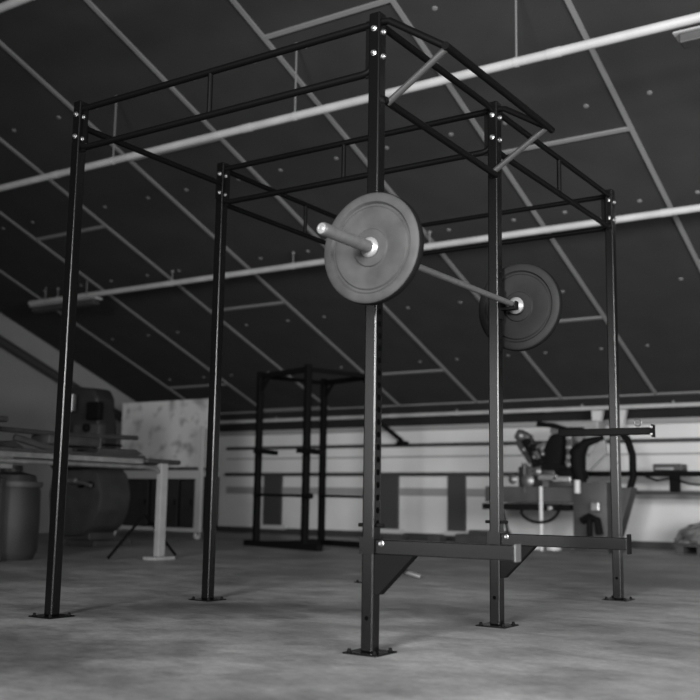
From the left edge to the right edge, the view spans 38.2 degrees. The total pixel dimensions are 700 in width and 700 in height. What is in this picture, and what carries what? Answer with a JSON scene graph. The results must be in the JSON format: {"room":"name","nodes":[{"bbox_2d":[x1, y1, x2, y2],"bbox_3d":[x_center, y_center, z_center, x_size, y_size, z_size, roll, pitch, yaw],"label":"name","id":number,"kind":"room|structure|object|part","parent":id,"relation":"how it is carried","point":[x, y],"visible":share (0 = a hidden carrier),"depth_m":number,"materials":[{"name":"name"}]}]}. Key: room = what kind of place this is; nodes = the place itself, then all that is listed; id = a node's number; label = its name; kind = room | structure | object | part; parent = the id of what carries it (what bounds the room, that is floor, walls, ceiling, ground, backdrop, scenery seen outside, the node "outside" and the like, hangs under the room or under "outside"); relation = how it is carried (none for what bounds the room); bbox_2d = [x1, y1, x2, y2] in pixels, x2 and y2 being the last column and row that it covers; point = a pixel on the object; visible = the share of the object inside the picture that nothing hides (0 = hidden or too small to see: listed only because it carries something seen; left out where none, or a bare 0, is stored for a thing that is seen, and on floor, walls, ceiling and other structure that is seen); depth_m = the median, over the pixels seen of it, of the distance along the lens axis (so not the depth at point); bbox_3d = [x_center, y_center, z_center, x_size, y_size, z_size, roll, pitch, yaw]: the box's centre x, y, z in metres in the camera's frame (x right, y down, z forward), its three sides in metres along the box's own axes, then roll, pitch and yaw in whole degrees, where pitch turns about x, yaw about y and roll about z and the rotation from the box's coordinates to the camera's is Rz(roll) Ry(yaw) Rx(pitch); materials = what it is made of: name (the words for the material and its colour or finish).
{"room":"gym","nodes":[
{"label":"gym","id":0,"kind":"room"},
{"bbox_2d":[0,347,152,532],"bbox_3d":[-9.676,-1.402,9.408,0.200,6.409,23.500,-5,-10,33],"label":"wall","id":1,"kind":"structure","parent":0,"point":[28,397],"depth_m":15.94,"materials":[{"name":"grey paint"}]},
{"bbox_2d":[0,335,121,422],"bbox_3d":[-7.639,-2.257,12.247,0.150,5.529,14.251,-5,-10,33],"label":"trim","id":2,"kind":"structure","parent":1,"relation":"attached to","point":[5,344],"depth_m":15.87,"materials":[{"name":"grey"}]},
{"bbox_2d":[0,313,136,411],"bbox_3d":[-7.606,-2.444,12.437,0.050,6.650,16.500,-5,-10,33],"label":"trim","id":3,"kind":"structure","parent":1,"relation":"attached to","point":[10,330],"depth_m":16.24,"materials":[{"name":"paint"}]},
{"bbox_2d":[220,393,698,413],"bbox_3d":[3.976,0.583,13.260,17.800,0.028,0.028,-5,-10,33],"label":"trim","id":4,"kind":"structure","parent":1,"relation":"attached to","point":[652,394],"depth_m":14.70,"materials":[{"name":"grey"}]},
{"bbox_2d":[0,0,699,431],"bbox_3d":[1.099,-2.160,9.254,18.000,4.710,12.000,-5,-10,33],"label":"ceiling","id":5,"kind":"structure","parent":0,"point":[656,80],"depth_m":10.73,"materials":[{"name":"grey plastic"}]},
{"bbox_2d":[0,0,32,12],"bbox_3d":[-0.605,-3.298,6.849,18.030,0.695,0.078,-5,-10,33],"label":"trim","id":6,"kind":"structure","parent":5,"relation":"attached to","point":[7,5],"depth_m":8.19,"materials":[{"name":"grey"}]},
{"bbox_2d":[30,290,61,312],"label":"ceiling light","id":7,"kind":"object","parent":5,"relation":"hanging from","point":[55,306],"depth_m":14.22,"materials":[{"name":"grey plastic"}]},
{"bbox_2d":[32,299,99,312],"bbox_3d":[-3.970,-0.611,14.071,1.270,0.070,0.120,-5,-10,33],"label":"diffuser","id":8,"kind":"object","parent":7,"relation":"attached to","point":[55,306],"depth_m":14.08,"materials":[{"name":"grey paint"}]},
{"bbox_2d":[36,225,104,240],"bbox_3d":[-3.537,-1.477,12.758,1.265,0.035,0.045,-5,-10,33],"label":"trim","id":9,"kind":"structure","parent":5,"relation":"attached to","point":[100,226],"depth_m":12.82,"materials":[{"name":"grey"}]},
{"bbox_2d":[77,287,102,307],"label":"ceiling light","id":10,"kind":"object","parent":5,"relation":"hanging from","point":[82,302],"depth_m":13.75,"materials":[{"name":"grey plastic"}]},
{"bbox_2d":[0,270,185,399],"bbox_3d":[-5.594,-1.738,13.238,0.040,4.292,11.248,-5,-10,33],"label":"trim","id":11,"kind":"structure","parent":5,"relation":"attached to","point":[1,272],"depth_m":15.69,"materials":[{"name":"grey"}]},
{"bbox_2d":[0,212,264,411],"bbox_3d":[-4.508,-1.827,12.520,0.040,4.292,11.248,-5,-10,33],"label":"trim","id":12,"kind":"structure","parent":5,"relation":"attached to","point":[1,213],"depth_m":14.35,"materials":[{"name":"grey"}]},
{"bbox_2d":[0,138,329,408],"bbox_3d":[-3.422,-1.917,11.801,0.040,4.292,11.248,-5,-10,33],"label":"trim","id":13,"kind":"structure","parent":5,"relation":"attached to","point":[2,141],"depth_m":12.85,"materials":[{"name":"grey"}]},
{"bbox_2d":[130,139,218,161],"bbox_3d":[-1.860,-2.112,10.631,1.265,0.035,0.045,-5,-10,33],"label":"trim","id":14,"kind":"structure","parent":5,"relation":"attached to","point":[217,139],"depth_m":10.59,"materials":[{"name":"grey"}]},
{"bbox_2d":[168,383,226,388],"bbox_3d":[-2.483,0.590,16.462,1.265,0.035,0.045,-5,-10,33],"label":"trim","id":15,"kind":"structure","parent":5,"relation":"attached to","point":[223,384],"depth_m":16.51,"materials":[{"name":"grey"}]},
{"bbox_2d":[0,40,399,405],"bbox_3d":[-2.337,-2.006,11.082,0.040,4.292,11.248,-5,-10,33],"label":"trim","id":16,"kind":"structure","parent":5,"relation":"attached to","point":[2,44],"depth_m":11.64,"materials":[{"name":"grey metal"}]},
{"bbox_2d":[210,301,284,311],"bbox_3d":[-1.382,-0.578,13.532,1.265,0.035,0.045,-5,-10,33],"label":"trim","id":17,"kind":"structure","parent":5,"relation":"attached to","point":[281,302],"depth_m":13.46,"materials":[{"name":"grey"}]},
{"bbox_2d":[84,0,476,402],"bbox_3d":[-1.251,-2.096,10.364,0.040,4.292,11.248,-5,-10,33],"label":"trim","id":18,"kind":"structure","parent":5,"relation":"attached to","point":[105,19],"depth_m":10.38,"materials":[{"name":"grey metal"}]},
{"bbox_2d":[264,407,319,410],"bbox_3d":[-0.904,0.957,16.433,1.265,0.035,0.045,-5,-10,33],"label":"trim","id":19,"kind":"structure","parent":5,"relation":"attached to","point":[280,409],"depth_m":16.50,"materials":[{"name":"grey"}]},
{"bbox_2d":[264,0,389,39],"bbox_3d":[-0.209,-2.772,8.467,1.265,0.035,0.045,-5,-10,33],"label":"trim","id":20,"kind":"structure","parent":5,"relation":"attached to","point":[378,2],"depth_m":8.44,"materials":[{"name":"grey"}]},
{"bbox_2d":[0,0,699,191],"bbox_3d":[0.366,-2.395,8.204,18.030,0.707,0.078,-5,-10,33],"label":"pipe","id":21,"kind":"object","parent":5,"relation":"attached to","point":[691,19],"depth_m":8.15,"materials":[{"name":"grey metal"}]},
{"bbox_2d":[28,204,699,305],"bbox_3d":[2.371,-1.313,9.964,16.780,0.212,0.078,-5,-10,33],"label":"pipe","id":22,"kind":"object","parent":5,"relation":"attached to","point":[666,212],"depth_m":10.87,"materials":[{"name":"grey metal"}]},
{"bbox_2d":[381,422,408,445],"bbox_3d":[0.635,1.285,16.063,0.621,0.461,0.208,2,-9,-9],"label":"brace","id":23,"kind":"object","parent":5,"relation":"attached to","point":[400,442],"visible":0.81,"depth_m":15.97,"materials":[{"name":"black paint"}]},
{"bbox_3d":[0.835,1.487,16.066,0.160,0.070,0.140,-5,-10,33],"label":"wall plate","id":24,"kind":"part","parent":23,"relation":"part of","materials":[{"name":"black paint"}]},
{"bbox_2d":[230,0,562,398],"bbox_3d":[-0.165,-2.185,9.645,0.040,4.292,11.248,-5,-10,33],"label":"trim","id":25,"kind":"structure","parent":5,"relation":"attached to","point":[235,3],"depth_m":9.71,"materials":[{"name":"grey metal"}]},
{"bbox_2d":[382,369,444,375],"bbox_3d":[0.774,0.322,14.307,1.265,0.035,0.045,-5,-10,33],"label":"trim","id":26,"kind":"structure","parent":5,"relation":"attached to","point":[435,370],"depth_m":14.21,"materials":[{"name":"grey"}]},
{"bbox_2d":[389,423,488,430],"bbox_3d":[1.370,1.138,15.286,2.033,0.070,0.916,-5,-10,33],"label":"wall plate","id":27,"kind":"object","parent":5,"relation":"attached to","point":[456,426],"depth_m":15.70,"materials":[{"name":"grey"}]},
{"bbox_2d":[220,400,699,423],"bbox_3d":[4.636,0.679,13.046,16.680,0.096,0.066,-5,-10,33],"label":"trim","id":28,"kind":"structure","parent":5,"relation":"attached to","point":[672,404],"depth_m":14.79,"materials":[{"name":"grey metal"}]},
{"bbox_2d":[503,422,536,427],"bbox_3d":[2.450,1.049,14.574,0.829,0.070,0.913,-5,-10,33],"label":"wall plate","id":29,"kind":"object","parent":5,"relation":"attached to","point":[505,425],"depth_m":14.97,"materials":[{"name":"grey"}]},
{"bbox_2d":[389,0,656,394],"bbox_3d":[0.920,-2.275,8.927,0.040,4.292,11.248,-5,-10,33],"label":"trim","id":30,"kind":"structure","parent":5,"relation":"attached to","point":[394,3],"depth_m":10.10,"materials":[{"name":"grey metal"}]},
{"bbox_2d":[502,127,628,153],"bbox_3d":[1.919,-1.899,9.203,1.265,0.035,0.045,-5,-10,33],"label":"trim","id":31,"kind":"structure","parent":5,"relation":"attached to","point":[623,129],"depth_m":9.11,"materials":[{"name":"grey"}]},
{"bbox_2d":[559,316,602,322],"bbox_3d":[2.424,-0.339,12.142,1.265,0.035,0.045,-5,-10,33],"label":"trim","id":32,"kind":"structure","parent":5,"relation":"attached to","point":[595,317],"depth_m":11.93,"materials":[{"name":"grey"}]},
{"bbox_2d":[591,410,603,421],"bbox_3d":[3.431,0.933,13.965,0.169,0.310,0.100,-5,-10,33],"label":"bracket","id":33,"kind":"object","parent":5,"relation":"attached to","point":[597,415],"visible":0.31,"depth_m":13.93,"materials":[{"name":"grey plastic"}]},
{"bbox_2d":[620,409,627,427],"bbox_3d":[3.705,0.910,13.783,0.169,0.310,0.100,-5,-10,33],"label":"bracket","id":34,"kind":"object","parent":5,"relation":"attached to","point":[623,412],"visible":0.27,"depth_m":13.73,"materials":[{"name":"grey plastic"}]},
{"bbox_2d":[564,0,699,270],"bbox_3d":[2.006,-2.364,8.208,0.040,4.292,11.248,-5,-10,33],"label":"trim","id":35,"kind":"structure","parent":5,"relation":"attached to","point":[569,3],"depth_m":8.81,"materials":[{"name":"grey metal"}]},
{"bbox_2d":[625,417,699,424],"bbox_3d":[4.129,0.911,13.462,1.218,0.070,0.915,-5,-10,33],"label":"wall plate","id":36,"kind":"object","parent":5,"relation":"attached to","point":[679,419],"depth_m":13.78,"materials":[{"name":"grey"}]},
{"bbox_2d":[657,391,699,395],"bbox_3d":[4.552,0.535,12.879,1.265,0.035,0.045,-5,-10,33],"label":"trim","id":37,"kind":"structure","parent":5,"relation":"attached to","point":[689,392],"depth_m":13.07,"materials":[{"name":"grey"}]},
{"bbox_2d":[672,26,699,48],"bbox_3d":[2.820,-2.536,6.509,1.460,0.887,0.156,-5,-10,33],"label":"ceiling light","id":38,"kind":"object","parent":5,"relation":"hanging from","point":[689,37],"visible":1,"depth_m":6.76,"materials":[{"name":"grey plastic"}]},
{"bbox_2d":[679,29,699,48],"bbox_3d":[2.814,-2.132,6.449,1.380,0.070,0.120,-5,-10,33],"label":"diffuser","id":39,"kind":"object","parent":38,"relation":"attached to","point":[688,38],"depth_m":6.75,"materials":[{"name":"grey paint"}]},
{"bbox_2d":[0,531,699,699],"bbox_3d":[-1.367,1.204,3.566,20.300,0.200,23.800,-5,-10,33],"label":"floor","id":40,"kind":"structure","parent":0,"point":[282,629],"depth_m":4.72,"materials":[{"name":"concrete"}]},
{"bbox_2d":[0,477,6,561],"bbox_3d":[-3.115,1.505,8.970,0.060,0.740,0.060,-5,-10,33],"label":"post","id":41,"kind":"object","parent":40,"relation":"on","point":[2,480],"visible":1,"depth_m":8.97,"materials":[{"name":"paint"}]},
{"bbox_2d":[0,465,43,560],"bbox_3d":[-3.153,1.500,9.349,0.580,0.860,0.580,-5,-10,33],"label":"drum","id":42,"kind":"object","parent":40,"relation":"on","point":[23,491],"visible":0.85,"depth_m":9.16,"materials":[{"name":"paint"}]},
{"bbox_3d":[-3.147,1.154,9.400,0.480,0.160,0.480,-5,-10,33],"label":"lid","id":43,"kind":"part","parent":42,"relation":"part of","materials":[{"name":"metal"}]},
{"bbox_2d":[49,387,130,546],"bbox_3d":[-3.041,1.388,12.242,1.434,1.936,0.750,-5,-10,33],"label":"machine","id":44,"kind":"object","parent":40,"relation":"on","point":[97,498],"visible":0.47,"depth_m":12.15,"materials":[{"name":"grey paint"}]},
{"bbox_2d":[71,394,75,410],"bbox_3d":[-3.443,0.650,12.431,0.140,0.200,0.140,-5,-10,33],"label":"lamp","id":45,"kind":"object","parent":44,"relation":"attached to","point":[73,403],"depth_m":12.39,"materials":[{"name":"metal"}]},
{"bbox_3d":[-3.227,1.584,12.040,0.428,0.106,0.070,-6,-11,37],"label":"crank handle","id":46,"kind":"part","parent":44,"relation":"part of","materials":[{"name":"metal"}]},
{"bbox_3d":[-3.174,0.933,12.131,0.100,0.100,0.060,-5,-10,33],"label":"knob","id":47,"kind":"part","parent":44,"relation":"part of","materials":[{"name":"black paint"}]},
{"bbox_3d":[-3.094,0.739,12.248,0.230,0.220,0.090,-5,-10,33],"label":"switch panel","id":48,"kind":"part","parent":44,"relation":"part of","materials":[{"name":"black paint"}]},
{"bbox_3d":[-2.790,1.116,11.843,0.028,0.063,0.568,7,-10,-35],"label":"lever","id":49,"kind":"part","parent":44,"relation":"part of","materials":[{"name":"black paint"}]},
{"bbox_2d":[0,416,180,560],"bbox_3d":[-2.782,1.195,8.585,0.520,1.250,3.877,-5,-10,33],"label":"bench","id":50,"kind":"object","parent":40,"relation":"on","point":[11,452],"visible":0.98,"depth_m":9.21,"materials":[{"name":"metal"}]},
{"bbox_3d":[-2.899,0.939,8.439,0.422,0.179,3.440,-5,-10,33],"label":"guide rail","id":51,"kind":"part","parent":50,"relation":"part of","materials":[{"name":"metal"}]},
{"bbox_3d":[-1.809,1.545,9.676,0.150,0.910,0.280,-5,-10,33],"label":"leg","id":52,"kind":"part","parent":50,"relation":"part of","materials":[{"name":"grey paint"}]},
{"bbox_2d":[113,467,219,538],"bbox_3d":[-2.851,2.295,15.237,1.870,1.030,0.480,-5,-10,33],"label":"base cabinet","id":53,"kind":"object","parent":40,"relation":"on","point":[182,488],"visible":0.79,"depth_m":14.86,"materials":[{"name":"grey metal"}]},
{"bbox_3d":[-3.337,2.309,15.318,0.770,0.670,0.018,-5,-10,33],"label":"door","id":54,"kind":"part","parent":53,"relation":"part of","materials":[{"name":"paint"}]},
{"bbox_3d":[-2.953,2.241,15.071,1.850,0.885,0.040,-5,-10,33],"label":"frame","id":55,"kind":"part","parent":53,"relation":"part of","materials":[{"name":"grey"}]},
{"bbox_3d":[-2.746,2.261,14.927,0.550,0.670,0.018,-5,-10,33],"label":"door","id":56,"kind":"part","parent":53,"relation":"part of","materials":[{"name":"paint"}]},
{"bbox_2d":[113,467,218,470],"bbox_3d":[-2.851,1.809,15.315,1.850,0.045,0.480,-5,-10,33],"label":"countertop","id":57,"kind":"structure","parent":53,"relation":"on","point":[169,468],"depth_m":14.82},
{"bbox_2d":[121,399,208,466],"bbox_3d":[-2.856,1.298,15.534,1.830,1.030,0.040,-5,-10,33],"label":"board","id":58,"kind":"object","parent":57,"relation":"on","point":[166,430],"visible":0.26,"depth_m":15.47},
{"bbox_3d":[-2.363,2.229,14.674,0.270,0.670,0.018,-5,-10,33],"label":"door","id":59,"kind":"part","parent":53,"relation":"part of","materials":[{"name":"paint"}]},
{"bbox_2d":[196,426,205,531],"bbox_3d":[-2.153,1.861,14.592,0.060,1.520,0.060,-5,-10,33],"label":"frame post","id":60,"kind":"object","parent":53,"relation":"attached to","point":[202,428],"visible":1,"depth_m":14.57,"materials":[{"name":"grey"}]},
{"bbox_2d":[243,364,364,550],"bbox_3d":[-0.412,1.363,12.717,1.171,2.211,1.643,8,-11,-38],"label":"rack","id":61,"kind":"object","parent":40,"relation":"on","point":[304,543],"visible":0.79,"depth_m":12.76,"materials":[{"name":"black metal"}]},
{"bbox_3d":[-1.058,1.275,12.638,0.050,0.096,0.494,8,-11,-38],"label":"spotter arm","id":62,"kind":"part","parent":61,"relation":"part of","materials":[{"name":"black paint"}]},
{"bbox_3d":[-0.828,0.286,12.629,0.072,0.062,1.042,8,-11,-38],"label":"rail","id":63,"kind":"part","parent":61,"relation":"part of","materials":[{"name":"metal"}]},
{"bbox_3d":[-0.750,0.394,13.345,1.030,0.050,0.060,8,-11,-38],"label":"rail","id":64,"kind":"part","parent":61,"relation":"part of","materials":[{"name":"metal"}]},
{"bbox_3d":[-0.481,1.196,11.926,0.050,0.096,0.474,8,-11,-38],"label":"spotter arm","id":65,"kind":"part","parent":61,"relation":"part of","materials":[{"name":"black paint"}]},
{"bbox_3d":[-0.468,1.714,11.854,0.070,0.070,0.040,8,-11,-38],"label":"knob","id":66,"kind":"part","parent":61,"relation":"part of","materials":[{"name":"black paint"}]},
{"bbox_3d":[-0.104,0.286,12.550,1.030,0.050,0.060,8,-11,-38],"label":"rail","id":67,"kind":"part","parent":61,"relation":"part of","materials":[{"name":"metal"}]},
{"bbox_3d":[-0.026,0.394,13.267,0.072,0.062,1.042,8,-11,-38],"label":"rail","id":68,"kind":"part","parent":61,"relation":"part of","materials":[{"name":"metal"}]},
{"bbox_2d":[28,11,655,657],"bbox_3d":[0.369,0.105,5.661,2.589,2.646,3.037,-5,-10,33],"label":"rig","id":69,"kind":"object","parent":40,"relation":"on","point":[384,562],"visible":0.94,"depth_m":5.05,"materials":[{"name":"black metal"}]},
{"bbox_3d":[-1.463,1.304,4.953,0.156,0.007,0.156,-5,-10,33],"label":"foot plate","id":70,"kind":"part","parent":69,"relation":"part of","materials":[{"name":"black"}]},
{"bbox_3d":[-0.831,1.454,5.890,0.156,0.007,0.156,-5,-10,33],"label":"foot plate","id":71,"kind":"part","parent":69,"relation":"part of","materials":[{"name":"black"}]},
{"bbox_3d":[0.077,1.177,3.934,0.156,0.007,0.156,-5,-10,33],"label":"foot plate","id":72,"kind":"part","parent":69,"relation":"part of","materials":[{"name":"black"}]},
{"bbox_3d":[0.208,0.869,3.956,0.166,0.051,0.024,-5,-10,33],"label":"lock handle","id":73,"kind":"part","parent":69,"relation":"part of","materials":[{"name":"grey paint"}]},
{"bbox_3d":[0.273,-1.321,4.220,0.304,0.202,0.035,-3,-9,27],"label":"arm","id":74,"kind":"part","parent":69,"relation":"part of","materials":[{"name":"black"}]},
{"bbox_2d":[317,222,523,313],"bbox_3d":[0.488,-0.306,4.578,0.086,0.086,2.141,-5,-10,33],"label":"barbell","id":75,"kind":"object","parent":69,"relation":"on","point":[368,247],"visible":0.7,"depth_m":3.95,"materials":[{"name":"metal"}]},
{"bbox_2d":[324,192,423,304],"bbox_3d":[0.090,-0.400,3.988,0.450,0.450,0.048,-5,-10,33],"label":"weight plate","id":76,"kind":"object","parent":75,"relation":"on","point":[397,229],"visible":0.88,"depth_m":3.95,"materials":[{"name":"grey rubber"}]},
{"bbox_2d":[479,263,562,350],"bbox_3d":[0.862,-0.218,5.131,0.450,0.450,0.048,-5,-10,33],"label":"weight plate","id":77,"kind":"object","parent":75,"relation":"attached to","point":[540,293],"visible":0.81,"depth_m":5.08,"materials":[{"name":"rubber"}]},
{"bbox_3d":[0.355,0.754,3.814,0.596,0.056,0.048,-5,-10,33],"label":"safety arm","id":78,"kind":"part","parent":69,"relation":"part of","materials":[{"name":"black"}]},
{"bbox_3d":[0.709,1.327,4.871,0.156,0.007,0.156,-5,-10,33],"label":"foot plate","id":79,"kind":"part","parent":69,"relation":"part of","materials":[{"name":"black"}]},
{"bbox_3d":[0.605,0.734,3.648,0.006,0.064,0.050,-5,-10,33],"label":"plate","id":80,"kind":"part","parent":69,"relation":"part of","materials":[{"name":"grey metal"}]},
{"bbox_3d":[0.887,-1.176,5.131,0.304,0.202,0.035,-6,-11,40],"label":"arm","id":81,"kind":"part","parent":69,"relation":"part of","materials":[{"name":"black"}]},
{"bbox_3d":[1.000,0.899,4.743,0.626,0.055,0.048,-5,-10,33],"label":"safety arm","id":82,"kind":"part","parent":69,"relation":"part of","materials":[{"name":"black"}]},
{"bbox_3d":[1.622,0.522,6.434,0.610,0.044,0.050,-5,-10,33],"label":"cross arm","id":83,"kind":"part","parent":69,"relation":"part of","materials":[{"name":"black paint"}]},
{"bbox_3d":[1.675,1.556,6.301,0.156,0.007,0.156,-5,-10,33],"label":"foot plate","id":84,"kind":"part","parent":69,"relation":"part of","materials":[{"name":"black"}]},
{"bbox_3d":[1.262,0.879,4.569,0.006,0.089,0.052,-5,-10,33],"label":"plate","id":85,"kind":"part","parent":69,"relation":"part of","materials":[{"name":"black paint"}]},
{"bbox_3d":[1.879,0.501,6.263,0.008,0.078,0.068,-5,-10,33],"label":"plate","id":86,"kind":"part","parent":69,"relation":"part of","materials":[{"name":"black paint"}]},
{"bbox_2d":[383,534,408,539],"bbox_3d":[0.700,2.856,15.428,0.350,0.090,0.220,-5,-10,33],"label":"timber offcut","id":87,"kind":"object","parent":40,"relation":"on","point":[385,536],"visible":0.83,"depth_m":15.33,"materials":[{"name":"wood"}]},
{"bbox_2d":[408,537,427,540],"bbox_3d":[1.109,2.860,15.273,0.400,0.050,0.220,-5,-10,33],"label":"timber offcut","id":88,"kind":"object","parent":40,"relation":"on","point":[409,538],"visible":0.56,"depth_m":15.23,"materials":[{"name":"wood"}]},
{"bbox_2d":[428,535,445,541],"bbox_3d":[1.275,2.768,14.810,0.200,0.100,0.220,-5,-10,33],"label":"timber offcut","id":89,"kind":"object","parent":40,"relation":"on","point":[434,538],"visible":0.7,"depth_m":14.73,"materials":[{"name":"wood"}]},
{"bbox_2d":[455,530,510,543],"bbox_3d":[2.053,2.695,14.541,1.100,0.190,0.220,-5,-10,33],"label":"timber beam","id":90,"kind":"structure","parent":40,"relation":"on","point":[473,536],"depth_m":14.59,"materials":[{"name":"wood"}]},
{"bbox_2d":[546,547,561,549],"bbox_3d":[2.615,2.525,12.959,0.200,0.080,0.200,-5,-10,33],"label":"drum","id":91,"kind":"object","parent":40,"relation":"on","point":[547,548],"visible":0.42,"depth_m":12.87,"materials":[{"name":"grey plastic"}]},
{"bbox_2d":[482,421,637,553],"bbox_3d":[2.740,1.740,13.045,1.982,1.660,0.925,-5,-10,33],"label":"saw","id":92,"kind":"object","parent":40,"relation":"on","point":[591,507],"visible":0.92,"depth_m":12.77,"materials":[{"name":"grey paint"}]},
{"bbox_3d":[2.034,2.311,13.081,0.030,0.491,0.225,5,-9,-25],"label":"leg","id":93,"kind":"part","parent":92,"relation":"part of","materials":[{"name":"metal"}]},
{"bbox_2d":[482,503,572,510],"bbox_3d":[2.370,2.042,13.140,1.220,0.080,0.460,-5,-10,33],"label":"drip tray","id":94,"kind":"object","parent":92,"relation":"on","point":[507,506],"depth_m":12.88,"materials":[{"name":"black paint"}]},
{"bbox_3d":[2.392,1.337,13.232,0.456,0.597,0.190,-5,-10,33],"label":"motor arm","id":95,"kind":"part","parent":92,"relation":"part of","materials":[{"name":"grey paint"}]},
{"bbox_3d":[2.421,2.132,12.788,0.052,0.800,0.052,-5,-10,33],"label":"leg","id":96,"kind":"part","parent":92,"relation":"part of","materials":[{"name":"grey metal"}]},
{"bbox_3d":[2.674,0.979,12.862,0.624,0.156,0.070,-5,-10,33],"label":"pull handle","id":97,"kind":"part","parent":92,"relation":"part of","materials":[{"name":"black paint"}]},
{"bbox_3d":[2.817,1.297,12.909,0.080,0.460,0.100,-5,-10,33],"label":"switch rail","id":98,"kind":"part","parent":92,"relation":"part of","materials":[{"name":"metal"}]},
{"bbox_2d":[574,480,580,492],"bbox_3d":[2.821,1.697,12.539,0.080,0.160,0.080,-5,-10,33],"label":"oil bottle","id":99,"kind":"object","parent":92,"relation":"on","point":[577,484],"depth_m":12.51,"materials":[{"name":"grey plastic"}]},
{"bbox_3d":[3.086,2.502,12.584,0.480,0.030,0.580,-5,-10,33],"label":"plate","id":100,"kind":"part","parent":92,"relation":"part of","materials":[{"name":"metal"}]},
{"bbox_3d":[3.329,2.091,12.516,0.417,0.770,0.250,-5,-10,33],"label":"panel","id":101,"kind":"part","parent":92,"relation":"part of","materials":[{"name":"grey paint"}]},
{"bbox_3d":[3.431,1.454,12.555,0.255,0.961,0.090,-5,-10,33],"label":"wheel frame","id":102,"kind":"part","parent":92,"relation":"part of","materials":[{"name":"black paint"}]},
{"bbox_2d":[589,464,699,494],"bbox_3d":[5.346,1.897,11.943,5.450,1.110,0.304,-5,-10,33],"label":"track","id":103,"kind":"object","parent":40,"relation":"on","point":[674,472],"visible":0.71,"depth_m":12.79,"materials":[{"name":"black metal"}]},
{"bbox_2d":[673,543,699,554],"bbox_3d":[4.613,2.464,12.472,1.030,0.120,0.700,-5,-10,33],"label":"pallet","id":104,"kind":"object","parent":40,"relation":"on","point":[680,548],"visible":0.95,"depth_m":12.44,"materials":[{"name":"wood"}]},
{"bbox_2d":[674,522,699,543],"bbox_3d":[4.599,2.220,12.509,1.286,0.362,0.764,-5,-10,33],"label":"pile","id":105,"kind":"object","parent":104,"relation":"on","point":[690,534],"visible":1,"depth_m":12.53,"materials":[{"name":"grey plastic"}]},
{"bbox_2d":[204,423,699,541],"bbox_3d":[4.431,1.784,13.798,18.000,1.849,0.200,-5,-10,33],"label":"wall","id":106,"kind":"structure","parent":0,"point":[656,520],"depth_m":15.74,"materials":[{"name":"white paint"}]},
{"bbox_2d":[220,431,254,435],"bbox_3d":[-1.955,1.411,17.484,1.287,0.070,0.913,-5,-10,33],"label":"wall plate","id":107,"kind":"object","parent":106,"relation":"attached to","point":[233,433],"depth_m":17.96,"materials":[{"name":"grey"}]},
{"bbox_2d":[260,476,286,528],"bbox_3d":[-1.315,2.625,17.388,0.550,0.900,0.055,-5,-10,33],"label":"wall panel","id":108,"kind":"object","parent":106,"relation":"attached to","point":[272,506],"visible":1,"depth_m":17.36,"materials":[{"name":"grey"}]},
{"bbox_3d":[-1.316,3.037,17.335,0.550,0.070,0.035,-5,-10,33],"label":"sill","id":109,"kind":"part","parent":108,"relation":"part of","materials":[{"name":"grey plastic"}]},
{"bbox_2d":[263,429,302,434],"bbox_3d":[-1.119,1.343,16.934,1.414,0.070,0.916,-5,-10,33],"label":"wall plate","id":110,"kind":"object","parent":106,"relation":"attached to","point":[297,431],"depth_m":17.40,"materials":[{"name":"grey"}]},
{"bbox_2d":[311,429,319,433],"bbox_3d":[-0.578,1.307,16.631,0.702,0.070,0.819,-5,-10,33],"label":"wall plate","id":111,"kind":"object","parent":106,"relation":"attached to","point":[313,431],"depth_m":17.01,"materials":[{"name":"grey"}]},
{"bbox_2d":[327,427,363,432],"bbox_3d":[-0.053,1.255,16.228,1.204,0.070,0.910,-5,-10,33],"label":"wall plate","id":112,"kind":"object","parent":106,"relation":"attached to","point":[361,429],"depth_m":16.70,"materials":[{"name":"grey"}]},
{"bbox_2d":[225,472,518,475],"bbox_3d":[4.818,1.645,13.401,16.900,0.060,0.060,-5,-10,33],"label":"wall rail","id":113,"kind":"object","parent":106,"relation":"attached to","point":[329,473],"visible":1,"depth_m":16.08,"materials":[{"name":"grey"}]},
{"bbox_2d":[380,476,404,533],"bbox_3d":[0.619,2.465,16.108,0.560,0.900,0.055,-5,-10,33],"label":"wall panel","id":114,"kind":"object","parent":106,"relation":"attached to","point":[389,515],"visible":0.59,"depth_m":16.06,"materials":[{"name":"grey"}]},
{"bbox_3d":[0.618,2.877,16.055,0.560,0.070,0.035,-5,-10,33],"label":"sill","id":115,"kind":"part","parent":114,"relation":"part of","materials":[{"name":"grey plastic"}]},
{"bbox_2d":[202,526,676,549],"bbox_3d":[4.354,2.634,13.575,18.000,0.100,0.030,-5,-10,33],"label":"baseboard","id":116,"kind":"structure","parent":106,"relation":"attached to","point":[342,533],"depth_m":16.50,"materials":[{"name":"grey"}]},
{"bbox_2d":[444,476,467,535],"bbox_3d":[1.646,2.381,15.428,0.470,0.900,0.055,-5,-10,33],"label":"wall panel","id":117,"kind":"object","parent":106,"relation":"attached to","point":[456,503],"visible":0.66,"depth_m":15.41,"materials":[{"name":"grey"}]},
{"bbox_3d":[1.645,2.792,15.375,0.470,0.070,0.035,-5,-10,33],"label":"sill","id":118,"kind":"part","parent":117,"relation":"part of","materials":[{"name":"grey plastic"}]},
{"bbox_2d":[226,487,699,498],"bbox_3d":[4.825,1.919,13.377,16.900,0.120,0.020,-5,-10,33],"label":"wall rail","id":119,"kind":"object","parent":106,"relation":"attached to","point":[236,490],"visible":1,"depth_m":15.92,"materials":[{"name":"grey metal"}]},
{"bbox_2d":[226,438,699,449],"bbox_3d":[4.828,1.193,13.473,16.900,0.055,0.050,-5,-10,33],"label":"wall rail","id":120,"kind":"object","parent":106,"relation":"attached to","point":[652,440],"visible":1,"depth_m":15.68,"materials":[{"name":"grey"}]},
{"bbox_2d":[227,453,699,459],"bbox_3d":[4.831,1.375,13.454,16.900,0.022,0.030,-5,-10,33],"label":"wall rail","id":121,"kind":"object","parent":106,"relation":"attached to","point":[622,453],"visible":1,"depth_m":15.75,"materials":[{"name":"grey"}]}
]}

